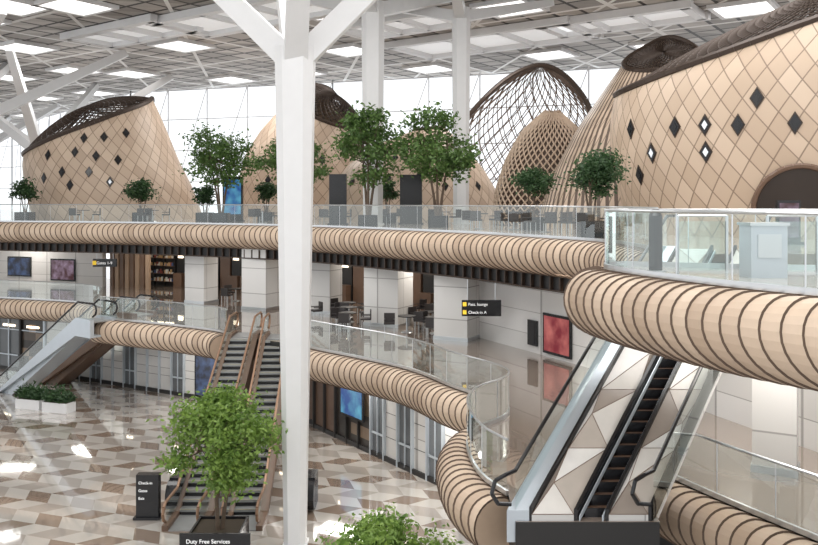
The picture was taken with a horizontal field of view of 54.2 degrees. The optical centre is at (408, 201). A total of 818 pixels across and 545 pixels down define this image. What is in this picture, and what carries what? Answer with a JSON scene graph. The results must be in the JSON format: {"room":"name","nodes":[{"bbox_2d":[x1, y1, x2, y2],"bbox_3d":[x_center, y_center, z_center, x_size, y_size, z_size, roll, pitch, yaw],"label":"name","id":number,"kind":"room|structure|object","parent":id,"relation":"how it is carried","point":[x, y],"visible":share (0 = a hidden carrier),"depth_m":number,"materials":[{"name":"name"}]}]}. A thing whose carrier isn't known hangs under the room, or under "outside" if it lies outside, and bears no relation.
{"room":"airport terminal","nodes":[
{"label":"airport terminal","id":0,"kind":"room"},
{"bbox_2d":[0,251,105,286],"bbox_3d":[-32.783,4.175,60.739,23.658,3.650,0.400,0,0,20],"label":"wall","id":1,"kind":"structure","parent":0,"point":[86,273],"depth_m":58.09,"materials":[{"name":"white paint"}]},
{"bbox_2d":[7,256,31,276],"bbox_3d":[-28.747,4.757,59.024,2.200,1.454,0.096,0,0,20],"label":"wall screen","id":2,"kind":"object","parent":1,"relation":"attached to","point":[16,266],"visible":1,"depth_m":58.96,"materials":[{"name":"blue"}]},
{"bbox_2d":[50,259,75,280],"bbox_3d":[-24.956,4.894,57.681,2.200,1.578,0.096,0,0,20],"label":"wall screen","id":3,"kind":"object","parent":1,"relation":"attached to","point":[60,269],"visible":1,"depth_m":57.62,"materials":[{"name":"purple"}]},
{"bbox_2d":[0,369,472,544],"bbox_3d":[-12.115,10.700,35.131,67.624,0.001,63.218,0,0,0],"label":"floor","id":4,"kind":"structure","parent":0,"point":[70,478],"depth_m":30.74,"materials":[{"name":"beige tile"}]},
{"bbox_2d":[13,378,45,410],"bbox_3d":[-19.595,9.919,41.606,1.913,1.562,1.065,0,0,17],"label":"planter box","id":5,"kind":"object","parent":4,"relation":"on","point":[29,398],"visible":0.88,"depth_m":41.33,"materials":[{"name":"white paint"}]},
{"bbox_2d":[0,318,67,370],"bbox_3d":[-32.362,8.800,54.358,26.018,3.800,0.250,0,0,26],"label":"storefront","id":6,"kind":"object","parent":4,"relation":"on","point":[16,335],"visible":0.51,"depth_m":50.49,"materials":[{"name":"glass"}]},
{"bbox_2d":[39,383,76,413],"bbox_3d":[-17.906,9.992,40.899,1.894,1.415,1.052,0,0,19],"label":"planter box","id":7,"kind":"object","parent":4,"relation":"on","point":[54,401],"visible":1,"depth_m":40.65,"materials":[{"name":"white paint"}]},
{"bbox_2d":[0,299,117,394],"bbox_3d":[-19.500,8.175,43.150,10.994,6.350,1.440,0,0,36],"label":"escalator","id":8,"kind":"object","parent":4,"relation":"on","point":[79,331],"visible":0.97,"depth_m":41.98,"materials":[{"name":"metal"}]},
{"bbox_2d":[40,294,158,385],"bbox_3d":[-18.100,8.175,45.350,10.994,6.350,1.440,0,0,36],"label":"escalator","id":9,"kind":"object","parent":4,"relation":"on","point":[90,352],"visible":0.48,"depth_m":45.05,"materials":[{"name":"metal"}]},
{"bbox_2d":[68,323,201,397],"bbox_3d":[-14.847,8.800,45.452,13.380,3.800,0.250,0,0,30],"label":"wall","id":10,"kind":"structure","parent":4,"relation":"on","point":[172,373],"depth_m":45.44,"materials":[{"name":"glass"}]},
{"bbox_2d":[195,356,214,396],"bbox_3d":[-10.544,9.250,42.724,2.400,2.500,0.096,0,0,30],"label":"screen","id":11,"kind":"object","parent":10,"relation":"attached to","point":[203,365],"visible":0.25,"depth_m":42.98,"materials":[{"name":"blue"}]},
{"bbox_2d":[133,472,160,520],"bbox_3d":[-8.824,9.950,27.100,0.910,1.500,0.460,0,0,0],"label":"information totem","id":12,"kind":"object","parent":4,"relation":"on","point":[148,484],"visible":1,"depth_m":26.95,"materials":[{"name":"black metal"}]},
{"bbox_2d":[161,311,262,530],"bbox_3d":[-7.350,8.175,31.300,1.390,6.350,11.334,0,0,0],"label":"escalator","id":13,"kind":"object","parent":4,"relation":"on","point":[236,355],"visible":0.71,"depth_m":32.48,"materials":[{"name":"metal"}]},
{"bbox_2d":[165,471,180,508],"bbox_3d":[-8.136,10.150,28.026,0.400,1.100,1.448,0,0,0],"label":"barrier","id":14,"kind":"object","parent":13,"relation":"attached to","point":[172,483],"depth_m":27.43,"materials":[{"name":"metal"}]},
{"bbox_2d":[141,379,287,532],"bbox_3d":[-5.714,8.128,24.522,3.985,5.144,4.498,0,0,42],"label":"potted tree","id":15,"kind":"object","parent":4,"relation":"on","point":[216,414],"visible":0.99,"depth_m":24.11,"materials":[{"name":"green plant"}]},
{"bbox_2d":[179,533,250,544],"bbox_3d":[-5.750,10.250,23.708,2.100,0.850,0.104,0,0,0],"label":"sign","id":16,"kind":"object","parent":4,"relation":"on","point":[184,538],"visible":1,"depth_m":23.68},
{"bbox_2d":[220,313,281,530],"bbox_3d":[-5.625,8.175,31.100,1.390,6.350,10.938,0,0,-2],"label":"escalator","id":17,"kind":"object","parent":4,"relation":"on","point":[266,375],"visible":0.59,"depth_m":30.91,"materials":[{"name":"metal"}]},
{"bbox_2d":[247,380,311,423],"bbox_3d":[-6.761,8.800,40.316,5.955,3.800,0.250,0,0,39],"label":"storefront","id":18,"kind":"object","parent":4,"relation":"on","point":[310,391],"visible":0.02,"depth_m":38.71,"materials":[{"name":"brown wood"}]},
{"bbox_2d":[213,0,376,544],"bbox_3d":[-4.089,-1.085,25.642,14.318,23.569,11.774,0,0,38],"label":"column","id":19,"kind":"structure","parent":4,"relation":"on","point":[295,51],"depth_m":24.60,"materials":[{"name":"white paint"}]},
{"bbox_2d":[307,469,317,508],"bbox_3d":[-3.467,10.150,28.026,0.400,1.100,1.448,0,0,0],"label":"trash bin","id":20,"kind":"object","parent":4,"relation":"on","point":[312,500],"visible":0.61,"depth_m":27.66,"materials":[{"name":"black metal"}]},
{"bbox_2d":[312,381,456,484],"bbox_3d":[-1.288,8.800,33.576,0.250,3.800,10.886,0,0,-36],"label":"wall","id":21,"kind":"structure","parent":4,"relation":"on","point":[398,435],"depth_m":32.97,"materials":[{"name":"glass"}]},
{"bbox_2d":[340,388,364,422],"bbox_3d":[-2.491,8.550,34.828,0.096,1.700,1.900,0,0,-36],"label":"screen","id":22,"kind":"object","parent":21,"relation":"attached to","point":[352,403],"visible":0.64,"depth_m":34.69,"materials":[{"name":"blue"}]},
{"bbox_2d":[314,502,464,544],"bbox_3d":[-0.759,9.096,19.589,4.174,3.208,4.289,0,0,23],"label":"potted tree","id":23,"kind":"object","parent":4,"relation":"on","point":[375,532],"visible":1,"depth_m":19.74,"materials":[{"name":"green plant"}]},
{"bbox_2d":[60,0,710,59],"bbox_3d":[-3.042,-12.600,58.516,47.067,0.500,22.515,0,0,0],"label":"coffer","id":24,"kind":"object","parent":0,"point":[207,21],"depth_m":57.57,"materials":[{"name":"white"}]},
{"bbox_2d":[0,210,815,264],"bbox_3d":[-17.500,1.800,87.500,185.000,1.000,135.000,0,0,0],"label":"floor","id":25,"kind":"structure","parent":0,"point":[796,253],"depth_m":31.05,"materials":[{"name":"white tile"}]},
{"bbox_2d":[8,177,42,220],"bbox_3d":[-26.564,-0.231,55.298,2.372,3.061,2.102,0,0,-30],"label":"potted tree","id":26,"kind":"object","parent":25,"relation":"on","point":[26,191],"visible":1,"depth_m":55.15,"materials":[{"name":"green plant"}]},
{"bbox_2d":[0,103,60,142],"bbox_3d":[-60.038,-5.837,106.982,28.449,14.273,26.462,0,0,0],"label":"column","id":27,"kind":"structure","parent":25,"relation":"on","point":[3,136],"depth_m":105.52,"materials":[{"name":"white metal"}]},
{"bbox_2d":[0,10,128,116],"bbox_3d":[-33.090,-5.833,65.721,24.802,14.266,14.653,0,0,35],"label":"column","id":28,"kind":"structure","parent":25,"relation":"on","point":[12,104],"depth_m":65.78,"materials":[{"name":"white metal"}]},
{"bbox_2d":[0,47,173,148],"bbox_3d":[-36.014,-5.822,76.513,24.464,14.244,21.461,0,0,0],"label":"column","id":29,"kind":"structure","parent":25,"relation":"on","point":[33,131],"depth_m":78.28,"materials":[{"name":"white metal"}]},
{"bbox_2d":[21,96,200,219],"bbox_3d":[-22.826,-3.477,62.010,13.783,9.554,11.021,0,0,0],"label":"timber cocoon","id":30,"kind":"object","parent":25,"relation":"on","point":[92,161],"visible":0.95,"depth_m":57.93,"materials":[{"name":"beige wood"}]},
{"bbox_2d":[121,177,161,220],"bbox_3d":[-18.099,-0.187,53.837,2.578,2.974,2.910,0,0,-37],"label":"potted tree","id":31,"kind":"object","parent":25,"relation":"on","point":[140,190],"visible":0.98,"depth_m":53.50,"materials":[{"name":"green plant"}]},
{"bbox_2d":[190,184,215,221],"bbox_3d":[-13.792,-0.041,53.381,1.986,2.682,2.235,0,0,0],"label":"potted tree","id":32,"kind":"object","parent":25,"relation":"on","point":[204,195],"visible":0.97,"depth_m":52.99,"materials":[{"name":"green plant"}]},
{"bbox_2d":[172,120,261,222],"bbox_3d":[-12.052,-1.959,51.035,5.564,6.518,6.038,0,0,44],"label":"potted tree","id":33,"kind":"object","parent":25,"relation":"on","point":[214,153],"visible":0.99,"depth_m":50.51,"materials":[{"name":"green plant"}]},
{"bbox_2d":[222,177,244,220],"bbox_3d":[-11.880,-0.200,54.000,1.510,3.000,0.460,0,0,0],"label":"advert totem","id":34,"kind":"object","parent":25,"relation":"on","point":[234,195],"visible":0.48,"depth_m":53.83,"materials":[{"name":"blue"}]},
{"bbox_2d":[248,209,259,222],"bbox_3d":[-9.381,0.860,48.435,0.500,0.880,0.510,0,0,26],"label":"cafe chair","id":35,"kind":"object","parent":25,"relation":"on","point":[251,212],"visible":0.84,"depth_m":48.24,"materials":[{"name":"metal"}]},
{"bbox_2d":[253,181,276,220],"bbox_3d":[-9.774,-0.071,54.919,2.238,2.742,1.870,0,0,-30],"label":"potted tree","id":36,"kind":"object","parent":25,"relation":"on","point":[266,191],"visible":0.98,"depth_m":54.50,"materials":[{"name":"green plant"}]},
{"bbox_2d":[239,138,336,190],"bbox_3d":[-7.168,-1.784,50.177,6.352,6.169,5.619,0,0,-39],"label":"potted tree","id":37,"kind":"object","parent":25,"relation":"on","point":[271,162],"visible":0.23,"depth_m":49.58,"materials":[{"name":"green plant"}]},
{"bbox_2d":[241,82,359,218],"bbox_3d":[-8.699,-4.338,66.000,11.462,11.275,9.813,0,0,0],"label":"timber cocoon","id":38,"kind":"object","parent":25,"relation":"on","point":[326,118],"visible":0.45,"depth_m":62.61,"materials":[{"name":"beige wood"}]},
{"bbox_2d":[0,67,619,211],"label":"window","id":39,"kind":"structure","parent":25,"relation":"on","point":[588,69],"depth_m":86.97,"materials":[{"name":"clear glass"}]},
{"bbox_2d":[320,209,328,223],"bbox_3d":[-4.788,0.860,46.195,0.500,0.880,0.510,0,0,20],"label":"cafe chair","id":40,"kind":"object","parent":25,"relation":"on","point":[324,213],"visible":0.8,"depth_m":45.95,"materials":[{"name":"metal"}]},
{"bbox_2d":[0,222,648,293],"bbox_3d":[-13.798,2.224,42.494,59.017,1.872,10.673,0,0,37],"label":"timber bullnose edge","id":41,"kind":"object","parent":25,"relation":"attached to","point":[546,264],"visible":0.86,"depth_m":37.97,"materials":[{"name":"brown wood"}]},
{"bbox_2d":[93,253,116,266],"bbox_3d":[-20.605,3.444,54.190,1.610,1.888,0.140,0,0,0],"label":"hanging sign","id":42,"kind":"object","parent":41,"relation":"hanging from","point":[96,262],"visible":0.99,"depth_m":54.15,"materials":[{"name":"metal"}]},
{"bbox_2d":[0,243,569,293],"bbox_3d":[-13.776,2.780,42.601,58.710,0.760,10.081,0,0,37],"label":"grille","id":43,"kind":"object","parent":41,"relation":"attached to","point":[545,279],"depth_m":38.28,"materials":[{"name":"brown metal"}]},
{"bbox_2d":[462,279,500,315],"bbox_3d":[2.950,3.898,32.590,1.600,1.496,0.140,0,0,0],"label":"hanging sign","id":44,"kind":"object","parent":41,"relation":"hanging from","point":[469,307],"visible":1,"depth_m":32.54,"materials":[{"name":"metal"}]},
{"bbox_2d":[0,204,657,248],"bbox_3d":[-13.758,0.716,42.660,58.597,1.168,9.773,0,0,37],"label":"glass balustrade","id":45,"kind":"object","parent":25,"relation":"on","point":[640,244],"visible":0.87,"depth_m":34.32,"materials":[{"name":"glass"}]},
{"bbox_2d":[328,174,347,224],"bbox_3d":[-4.082,-0.150,46.000,1.160,2.900,0.460,0,0,0],"label":"information totem","id":46,"kind":"object","parent":25,"relation":"on","point":[337,182],"visible":1,"depth_m":45.85,"materials":[{"name":"black metal"}]},
{"bbox_2d":[330,100,408,225],"bbox_3d":[-1.970,-2.054,42.930,4.454,6.707,5.249,0,0,0],"label":"potted tree","id":47,"kind":"object","parent":25,"relation":"on","point":[359,134],"visible":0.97,"depth_m":42.35,"materials":[{"name":"green plant"}]},
{"bbox_2d":[310,0,451,224],"bbox_3d":[-2.574,-5.822,47.958,10.268,14.243,8.903,0,0,-45],"label":"column","id":48,"kind":"structure","parent":25,"relation":"on","point":[372,20],"depth_m":45.96,"materials":[{"name":"white metal"}]},
{"bbox_2d":[383,178,399,222],"bbox_3d":[-1.228,-0.140,49.238,1.776,2.879,2.062,0,0,0],"label":"potted tree","id":49,"kind":"object","parent":25,"relation":"on","point":[389,192],"visible":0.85,"depth_m":48.71,"materials":[{"name":"green plant"}]},
{"bbox_2d":[318,126,494,221],"bbox_3d":[0.280,-2.052,56.000,13.391,6.705,9.497,0,0,0],"label":"timber cocoon","id":50,"kind":"object","parent":25,"relation":"on","point":[481,189],"visible":0.22,"depth_m":52.80,"materials":[{"name":"beige wood"}]},
{"bbox_2d":[399,175,422,223],"bbox_3d":[0.117,-0.150,47.000,1.460,2.900,0.460,0,0,0],"label":"information totem","id":51,"kind":"object","parent":25,"relation":"on","point":[410,188],"visible":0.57,"depth_m":46.85,"materials":[{"name":"black metal"}]},
{"bbox_2d":[384,101,487,227],"bbox_3d":[1.497,-1.923,41.344,5.328,6.447,5.774,0,0,-18],"label":"potted tree","id":52,"kind":"object","parent":25,"relation":"on","point":[433,152],"visible":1,"depth_m":40.50,"materials":[{"name":"green plant"}]},
{"bbox_2d":[449,209,461,224],"bbox_3d":[2.639,0.860,45.531,0.510,0.880,0.500,0,0,-30],"label":"cafe chair","id":53,"kind":"object","parent":25,"relation":"on","point":[458,211],"visible":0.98,"depth_m":45.44,"materials":[{"name":"metal"}]},
{"bbox_2d":[462,210,475,228],"bbox_3d":[2.958,0.860,39.332,0.500,0.880,0.510,0,0,-31],"label":"cafe chair","id":54,"kind":"object","parent":25,"relation":"on","point":[465,214],"visible":0.68,"depth_m":39.41,"materials":[{"name":"metal"}]},
{"bbox_2d":[470,211,482,229],"bbox_3d":[3.182,0.860,37.773,0.500,0.880,0.510,0,0,15],"label":"cafe chair","id":55,"kind":"object","parent":25,"relation":"on","point":[473,214],"visible":0.99,"depth_m":37.54,"materials":[{"name":"metal"}]},
{"bbox_2d":[404,0,553,223],"bbox_3d":[1.925,-5.800,49.367,9.765,14.200,11.677,0,0,38],"label":"column","id":56,"kind":"structure","parent":25,"relation":"on","point":[460,15],"depth_m":47.59,"materials":[{"name":"white paint"}]},
{"bbox_2d":[494,211,507,229],"bbox_3d":[4.420,0.860,38.107,0.500,0.880,0.510,0,0,-34],"label":"cafe chair","id":57,"kind":"object","parent":25,"relation":"on","point":[498,215],"visible":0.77,"depth_m":38.16,"materials":[{"name":"metal"}]},
{"bbox_2d":[509,211,518,230],"bbox_3d":[4.769,0.860,36.555,0.500,0.880,0.510,0,0,9],"label":"cafe chair","id":58,"kind":"object","parent":25,"relation":"on","point":[513,215],"visible":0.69,"depth_m":36.30,"materials":[{"name":"metal"}]},
{"bbox_2d":[521,211,536,231],"bbox_3d":[5.243,0.860,35.047,0.510,0.880,0.500,0,0,40],"label":"cafe chair","id":59,"kind":"object","parent":25,"relation":"on","point":[524,215],"visible":1,"depth_m":35.03,"materials":[{"name":"metal"}]},
{"bbox_2d":[469,63,591,183],"bbox_3d":[9.248,-4.941,65.178,15.051,12.499,7.736,0,0,0],"label":"dome","id":60,"kind":"object","parent":25,"relation":"on","point":[555,72],"visible":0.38,"depth_m":64.75,"materials":[{"name":"brown metal"}]},
{"bbox_2d":[507,163,560,229],"bbox_3d":[5.759,-0.240,37.013,2.340,3.081,2.345,0,0,38],"label":"potted tree","id":61,"kind":"object","parent":25,"relation":"on","point":[532,180],"visible":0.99,"depth_m":36.60,"materials":[{"name":"green plant"}]},
{"bbox_2d":[491,110,577,225],"bbox_3d":[7.935,-1.988,46.000,6.442,6.587,5.179,0,0,4],"label":"lattice cocoon","id":62,"kind":"object","parent":25,"relation":"on","point":[546,138],"visible":0.49,"depth_m":44.76,"materials":[{"name":"beige wood"}]},
{"bbox_2d":[543,212,556,232],"bbox_3d":[5.921,0.860,33.645,0.500,0.880,0.510,0,0,-1],"label":"cafe chair","id":63,"kind":"object","parent":25,"relation":"on","point":[550,217],"visible":0.91,"depth_m":33.39,"materials":[{"name":"metal"}]},
{"bbox_2d":[561,212,574,233],"bbox_3d":[6.624,0.860,33.123,0.510,0.880,0.500,0,0,38],"label":"cafe chair","id":64,"kind":"object","parent":25,"relation":"on","point":[564,218],"visible":0.77,"depth_m":33.07,"materials":[{"name":"metal"}]},
{"bbox_2d":[575,213,587,223],"bbox_3d":[6.923,0.860,31.832,0.500,0.880,0.510,0,0,26],"label":"cafe chair","id":65,"kind":"object","parent":25,"relation":"on","point":[580,216],"visible":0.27,"depth_m":31.61,"materials":[{"name":"metal"}]},
{"bbox_2d":[555,143,631,237],"bbox_3d":[6.920,-0.443,29.470,2.863,3.485,3.088,0,0,-7],"label":"potted tree","id":66,"kind":"object","parent":25,"relation":"on","point":[595,171],"visible":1,"depth_m":29.00,"materials":[{"name":"green plant"}]},
{"bbox_2d":[539,35,698,228],"bbox_3d":[11.944,-3.823,42.000,10.511,10.246,8.487,0,0,0],"label":"slatted cocoon","id":67,"kind":"object","parent":25,"relation":"on","point":[594,130],"visible":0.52,"depth_m":40.71,"materials":[{"name":"beige wood"}]},
{"bbox_2d":[610,0,817,238],"bbox_3d":[18.713,-5.245,34.002,20.289,13.090,14.403,0,0,0],"label":"timber cocoon","id":68,"kind":"object","parent":25,"relation":"on","point":[703,129],"visible":0.96,"depth_m":29.53,"materials":[{"name":"beige wood"}]},
{"bbox_2d":[751,163,817,208],"bbox_3d":[13.705,-0.523,27.994,3.242,1.666,0.492,0,0,25],"label":"door","id":69,"kind":"structure","parent":68,"relation":"attached to","point":[798,181],"depth_m":28.06,"materials":[{"name":"brown wood"}]},
{"bbox_2d":[775,200,804,244],"bbox_3d":[11.607,0.625,24.500,0.860,1.350,0.310,0,0,0],"label":"advert totem","id":70,"kind":"object","parent":25,"relation":"on","point":[794,230],"visible":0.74,"depth_m":24.41,"materials":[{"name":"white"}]},
{"bbox_2d":[0,267,817,544],"bbox_3d":[-5.000,6.475,42.250,70.000,0.950,65.500,0,0,0],"label":"floor","id":71,"kind":"structure","parent":0,"point":[536,380],"depth_m":23.94,"materials":[{"name":"glass"}]},
{"bbox_2d":[0,279,102,306],"bbox_3d":[-28.531,5.416,50.663,24.189,1.168,1.168,0,0,22],"label":"glass balustrade","id":72,"kind":"object","parent":71,"relation":"on","point":[96,304],"visible":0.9,"depth_m":48.44,"materials":[{"name":"glass"}]},
{"bbox_2d":[0,299,102,322],"bbox_3d":[-28.561,6.600,50.427,24.327,1.224,2.132,0,0,22],"label":"timber bullnose edge","id":73,"kind":"object","parent":71,"relation":"attached to","point":[51,311],"visible":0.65,"depth_m":47.96,"materials":[{"name":"brown wood"}]},
{"bbox_2d":[110,254,150,288],"bbox_3d":[-19.430,4.400,55.735,3.528,3.200,0.202,0,0,24],"label":"wood panel wall","id":74,"kind":"structure","parent":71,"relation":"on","point":[132,270],"depth_m":55.59,"materials":[{"name":"brown wood"}]},
{"bbox_2d":[90,321,222,359],"bbox_3d":[-11.949,6.600,38.595,9.321,1.224,1.439,0,0,32],"label":"timber bullnose edge","id":75,"kind":"object","parent":71,"relation":"attached to","point":[196,342],"visible":0.87,"depth_m":38.32,"materials":[{"name":"brown wood"}]},
{"bbox_2d":[100,296,226,332],"bbox_3d":[-11.911,5.416,38.820,9.111,1.168,0.523,0,0,33],"label":"glass balustrade","id":76,"kind":"object","parent":71,"relation":"on","point":[169,302],"visible":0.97,"depth_m":38.72,"materials":[{"name":"glass"}]},
{"bbox_2d":[184,256,218,303],"bbox_3d":[-12.400,4.175,47.800,1.600,3.650,1.300,0,0,29],"label":"stone column","id":77,"kind":"structure","parent":71,"relation":"on","point":[201,273],"depth_m":47.33,"materials":[{"name":"stone"}]},
{"bbox_2d":[221,288,232,302],"bbox_3d":[-10.869,5.560,47.729,0.500,0.880,0.510,0,0,26],"label":"cafe chair","id":78,"kind":"object","parent":71,"relation":"on","point":[224,291],"visible":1,"depth_m":47.52,"materials":[{"name":"metal"}]},
{"bbox_2d":[241,249,278,310],"bbox_3d":[-8.300,4.175,45.000,1.800,3.650,1.460,0,0,29],"label":"stone column","id":79,"kind":"structure","parent":71,"relation":"on","point":[260,278],"depth_m":44.44,"materials":[{"name":"stone"}]},
{"bbox_2d":[151,255,433,310],"bbox_3d":[-8.831,4.600,51.736,26.060,2.800,2.156,0,0,35],"label":"shelving","id":80,"kind":"object","parent":71,"relation":"on","point":[166,270],"visible":0.41,"depth_m":54.28,"materials":[{"name":"brown wood"}]},
{"bbox_2d":[311,301,322,311],"bbox_3d":[-4.736,5.560,40.983,0.510,0.880,0.500,0,0,-27],"label":"cafe chair","id":81,"kind":"object","parent":71,"relation":"on","point":[320,304],"visible":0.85,"depth_m":40.89,"materials":[{"name":"metal"}]},
{"bbox_2d":[311,263,341,313],"bbox_3d":[-4.600,4.175,43.600,1.600,3.650,1.300,0,0,29],"label":"stone column","id":82,"kind":"structure","parent":71,"relation":"on","point":[326,284],"depth_m":43.03,"materials":[{"name":"stone"}]},
{"bbox_2d":[330,307,338,326],"bbox_3d":[-3.453,5.560,38.652,0.500,0.880,0.510,0,0,-40],"label":"cafe chair","id":83,"kind":"object","parent":71,"relation":"on","point":[334,311],"visible":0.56,"depth_m":38.70,"materials":[{"name":"metal"}]},
{"bbox_2d":[338,313,350,331],"bbox_3d":[-2.992,5.560,37.150,0.500,0.880,0.510,0,0,6],"label":"cafe chair","id":84,"kind":"object","parent":71,"relation":"on","point":[342,317],"visible":0.91,"depth_m":36.91,"materials":[{"name":"metal"}]},
{"bbox_2d":[363,268,413,327],"bbox_3d":[-1.000,4.175,39.200,2.000,3.650,1.620,0,0,29],"label":"stone column","id":85,"kind":"structure","parent":71,"relation":"on","point":[385,291],"depth_m":38.56,"materials":[{"name":"stone"}]},
{"bbox_2d":[384,313,394,333],"bbox_3d":[-0.900,5.560,36.705,0.500,0.880,0.510,0,0,0],"label":"cafe chair","id":86,"kind":"object","parent":71,"relation":"on","point":[389,318],"visible":0.92,"depth_m":36.90,"materials":[{"name":"metal"}]},
{"bbox_2d":[279,349,508,544],"bbox_3d":[-0.069,6.600,25.584,4.454,1.224,18.775,0,0,-21],"label":"timber bullnose edge","id":87,"kind":"object","parent":71,"relation":"attached to","point":[463,493],"visible":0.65,"depth_m":24.67,"materials":[{"name":"brown wood"}]},
{"bbox_2d":[398,314,415,332],"bbox_3d":[-0.100,5.620,36.900,0.830,0.760,0.830,0,0,0],"label":"cafe table","id":88,"kind":"object","parent":71,"relation":"on","point":[406,316],"visible":1,"depth_m":36.87,"materials":[{"name":"metal"}]},
{"bbox_2d":[310,320,509,495],"bbox_3d":[0.163,5.416,25.633,3.447,1.168,18.639,0,0,-21],"label":"glass balustrade","id":89,"kind":"object","parent":71,"relation":"on","point":[487,402],"visible":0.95,"depth_m":21.68,"materials":[{"name":"glass"}]},
{"bbox_2d":[414,311,425,329],"bbox_3d":[0.544,5.560,37.523,0.500,0.880,0.510,0,0,25],"label":"cafe chair","id":90,"kind":"object","parent":71,"relation":"on","point":[417,318],"visible":0.77,"depth_m":37.31,"materials":[{"name":"metal"}]},
{"bbox_2d":[425,317,433,336],"bbox_3d":[1.021,5.560,35.764,0.500,0.880,0.510,0,0,12],"label":"cafe chair","id":91,"kind":"object","parent":71,"relation":"on","point":[429,321],"visible":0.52,"depth_m":35.53,"materials":[{"name":"metal"}]},
{"bbox_2d":[433,275,479,341],"bbox_3d":[2.100,4.175,35.200,1.700,3.650,1.380,0,0,29],"label":"stone column","id":92,"kind":"structure","parent":71,"relation":"on","point":[449,292],"depth_m":34.66,"materials":[{"name":"stone"}]},
{"bbox_2d":[490,214,771,541],"bbox_3d":[5.631,3.380,17.718,2.170,6.140,9.921,0,0,43],"label":"escalator","id":93,"kind":"object","parent":71,"relation":"on","point":[618,449],"visible":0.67,"depth_m":16.17,"materials":[{"name":"silver metal"}]},
{"bbox_2d":[658,481,817,544],"bbox_3d":[7.314,6.600,14.020,1.538,1.224,10.683,0,0,-27],"label":"timber bullnose edge","id":94,"kind":"object","parent":71,"relation":"attached to","point":[688,516],"visible":0.55,"depth_m":15.63,"materials":[{"name":"brown wood"}]},
{"bbox_2d":[675,433,817,540],"bbox_3d":[7.517,5.416,14.108,0.482,1.168,10.442,0,0,-27],"label":"glass balustrade","id":95,"kind":"object","parent":71,"relation":"on","point":[785,524],"visible":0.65,"depth_m":15.44,"materials":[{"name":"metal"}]},
{"bbox_2d":[750,379,799,478],"bbox_3d":[8.200,4.175,17.900,1.000,3.650,0.820,0,0,29],"label":"stone column","id":96,"kind":"structure","parent":71,"relation":"on","point":[775,407],"depth_m":17.58,"materials":[{"name":"stone"}]},
{"bbox_2d":[0,0,817,124],"bbox_3d":[-22.500,-13.100,73.500,205.000,0.400,177.000,0,0,0],"label":"ceiling","id":97,"kind":"structure","parent":0,"point":[235,54],"depth_m":69.97,"materials":[{"name":"metal"}]},
{"bbox_2d":[0,0,773,115],"bbox_3d":[-13.836,-12.780,56.606,88.452,0.080,126.793,0,0,0],"label":"ceiling lights","id":98,"kind":"object","parent":97,"relation":"in","point":[68,5],"depth_m":64.30},
{"bbox_2d":[0,0,780,116],"bbox_3d":[-13.836,-12.760,56.606,89.289,0.250,127.630,0,0,0],"label":"ceiling light frames","id":99,"kind":"object","parent":97,"relation":"in","point":[37,3],"depth_m":65.01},
{"bbox_2d":[479,281,604,367],"bbox_3d":[5.808,4.175,30.554,0.870,3.650,12.004,0,0,-25],"label":"wall","id":100,"kind":"structure","parent":0,"point":[518,304],"depth_m":32.47,"materials":[{"name":"white paint"}]},
{"bbox_2d":[527,319,537,346],"bbox_3d":[4.910,5.200,31.812,0.096,1.000,0.600,0,0,-28],"label":"wall panel","id":101,"kind":"object","parent":100,"relation":"attached to","point":[532,325],"visible":1,"depth_m":31.73,"materials":[{"name":"black metal"}]},
{"bbox_2d":[543,312,571,359],"bbox_3d":[5.630,5.075,30.436,0.096,1.550,1.700,0,0,-28],"label":"screen","id":102,"kind":"object","parent":100,"relation":"attached to","point":[557,329],"visible":0.93,"depth_m":30.34,"materials":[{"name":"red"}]},
{"bbox_2d":[607,266,817,296],"bbox_3d":[16.926,1.750,13.750,26.149,0.900,12.300,0,0,0],"label":"floor","id":103,"kind":"structure","parent":0,"point":[794,278],"depth_m":13.92,"materials":[{"name":"white stone"}]},
{"bbox_2d":[646,209,665,271],"bbox_3d":[4.500,0.715,14.600,0.360,1.170,0.360,0,0,0],"label":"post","id":104,"kind":"object","parent":103,"relation":"on","point":[655,219],"visible":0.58,"depth_m":14.50,"materials":[{"name":"metal"}]},
{"bbox_2d":[563,266,817,390],"bbox_3d":[6.546,1.930,12.319,8.460,1.284,8.950,0,0,14],"label":"timber bullnose edge","id":105,"kind":"object","parent":103,"relation":"attached to","point":[772,337],"visible":0.87,"depth_m":11.90,"materials":[{"name":"brown wood"}]},
{"bbox_2d":[677,215,727,272],"bbox_3d":[5.350,0.765,14.600,0.960,1.070,0.060,0,0,0],"label":"gate","id":106,"kind":"object","parent":103,"relation":"on","point":[678,216],"visible":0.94,"depth_m":14.58,"materials":[{"name":"metal"}]},
{"bbox_2d":[604,209,817,295],"bbox_3d":[6.853,0.716,12.271,7.634,1.168,7.493,0,0,15],"label":"glass balustrade","id":107,"kind":"object","parent":103,"relation":"on","point":[610,263],"visible":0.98,"depth_m":14.24,"materials":[{"name":"glass"}]},
{"bbox_2d":[737,222,789,277],"bbox_3d":[6.150,0.828,13.900,0.680,0.945,0.560,0,0,0],"label":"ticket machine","id":108,"kind":"object","parent":103,"relation":"on","point":[763,246],"visible":1,"depth_m":13.65,"materials":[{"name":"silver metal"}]},
{"bbox_2d":[766,215,817,273],"bbox_3d":[6.900,0.765,14.400,0.960,1.070,0.060,0,0,0],"label":"gate","id":109,"kind":"object","parent":103,"relation":"on","point":[767,216],"visible":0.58,"depth_m":14.38,"materials":[{"name":"metal"}]},
{"bbox_2d":[705,372,817,451],"bbox_3d":[9.575,4.225,20.442,0.534,3.550,9.708,0,0,-19],"label":"wall","id":110,"kind":"structure","parent":0,"point":[731,399],"depth_m":21.43,"materials":[{"name":"white stone"}]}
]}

